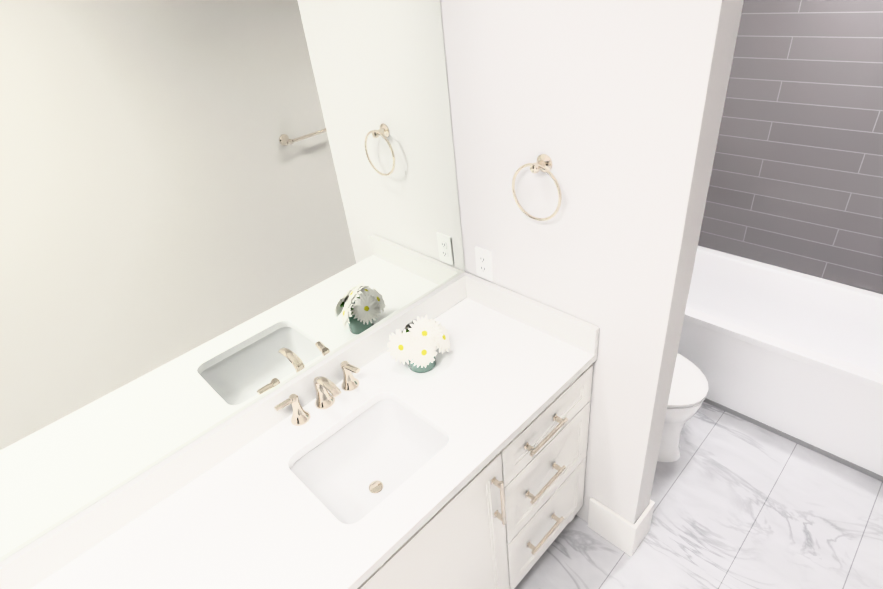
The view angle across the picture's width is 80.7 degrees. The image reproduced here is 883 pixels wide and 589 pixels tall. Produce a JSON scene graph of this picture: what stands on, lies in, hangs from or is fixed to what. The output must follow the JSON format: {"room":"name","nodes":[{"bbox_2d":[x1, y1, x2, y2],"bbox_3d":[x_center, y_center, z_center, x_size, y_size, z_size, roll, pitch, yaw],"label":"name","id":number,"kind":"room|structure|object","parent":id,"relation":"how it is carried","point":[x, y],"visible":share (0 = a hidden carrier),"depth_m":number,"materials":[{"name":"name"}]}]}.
{"room":"bathroom","nodes":[
{"label":"bathroom","id":0,"kind":"room"},
{"bbox_2d":[440,0,743,523],"bbox_3d":[0.382,-0.136,1.656,0.120,2.380,0.771,-33,41,-33],"label":"wall","id":1,"kind":"structure","parent":0,"point":[612,110],"depth_m":1.41,"materials":[{"name":"white paint"}]},
{"bbox_2d":[475,246,492,280],"bbox_3d":[0.150,-0.108,1.858,0.009,0.122,0.076,-33,41,-33],"label":"electrical outlet plate","id":2,"kind":"object","parent":1,"relation":"attached to","point":[484,268],"visible":1,"depth_m":1.85,"materials":[{"name":"white plastic"}]},
{"bbox_2d":[512,154,561,220],"bbox_3d":[0.279,-0.304,1.490,0.055,0.186,0.172,-33,41,-33],"label":"towel ring","id":3,"kind":"object","parent":1,"relation":"attached to","point":[543,163],"visible":1,"depth_m":1.45,"materials":[{"name":"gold metal"}]},
{"bbox_2d":[587,497,654,555],"bbox_3d":[0.502,0.778,2.251,0.150,0.185,0.785,-33,41,-33],"label":"baseboard","id":4,"kind":"structure","parent":1,"relation":"attached to","point":[617,530],"depth_m":2.01,"materials":[{"name":"white paint"}]},
{"bbox_2d":[514,402,882,588],"bbox_3d":[0.428,1.358,1.609,4.690,0.060,2.157,-33,41,-33],"label":"floor","id":5,"kind":"structure","parent":0,"point":[740,503],"depth_m":2.07,"materials":[{"name":"tile"}]},
{"bbox_2d":[0,272,598,588],"bbox_3d":[-0.219,0.795,1.606,1.614,1.014,0.598,-33,41,-33],"label":"bathroom vanity","id":6,"kind":"object","parent":5,"relation":"on","point":[461,464],"visible":1,"depth_m":1.47,"materials":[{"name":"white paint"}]},
{"bbox_2d":[274,361,359,425],"bbox_3d":[-0.343,0.299,1.531,0.271,0.116,0.141,-33,41,-33],"label":"faucet","id":7,"kind":"object","parent":6,"relation":"on","point":[325,398],"visible":0.96,"depth_m":1.54,"materials":[{"name":"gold metal"}]},
{"bbox_2d":[387,315,450,372],"bbox_3d":[-0.064,0.154,1.649,0.193,0.170,0.169,-33,41,-33],"label":"vase","id":8,"kind":"object","parent":6,"relation":"on","point":[414,344],"visible":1,"depth_m":1.61,"materials":[{"name":"white plant"}]},
{"bbox_2d":[657,353,707,461],"bbox_3d":[0.808,0.307,2.354,0.464,0.792,0.753,-33,41,-33],"label":"toilet","id":9,"kind":"object","parent":5,"relation":"on","point":[688,391],"visible":0.27,"depth_m":2.16,"materials":[{"name":"white ceramic"}]},
{"bbox_2d":[678,246,882,481],"bbox_3d":[1.625,0.238,2.595,0.670,0.476,1.571,-33,41,-33],"label":"bathtub","id":10,"kind":"object","parent":5,"relation":"on","point":[795,356],"visible":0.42,"depth_m":2.45,"materials":[{"name":"white ceramic"}]},
{"bbox_2d":[698,0,882,293],"bbox_3d":[1.961,-0.659,2.151,0.120,2.380,2.017,-33,41,-33],"label":"wall","id":11,"kind":"structure","parent":0,"point":[796,181],"depth_m":2.39,"materials":[{"name":"tile"}]},
{"bbox_3d":[-0.399,0.017,1.573,4.690,2.380,0.120,-33,41,-33],"label":"wall","id":12,"kind":"structure","parent":0,"visible":0},
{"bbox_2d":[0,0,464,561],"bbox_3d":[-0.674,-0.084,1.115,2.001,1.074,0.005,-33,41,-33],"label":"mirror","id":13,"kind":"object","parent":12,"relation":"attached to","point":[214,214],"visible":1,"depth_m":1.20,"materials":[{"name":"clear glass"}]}
]}

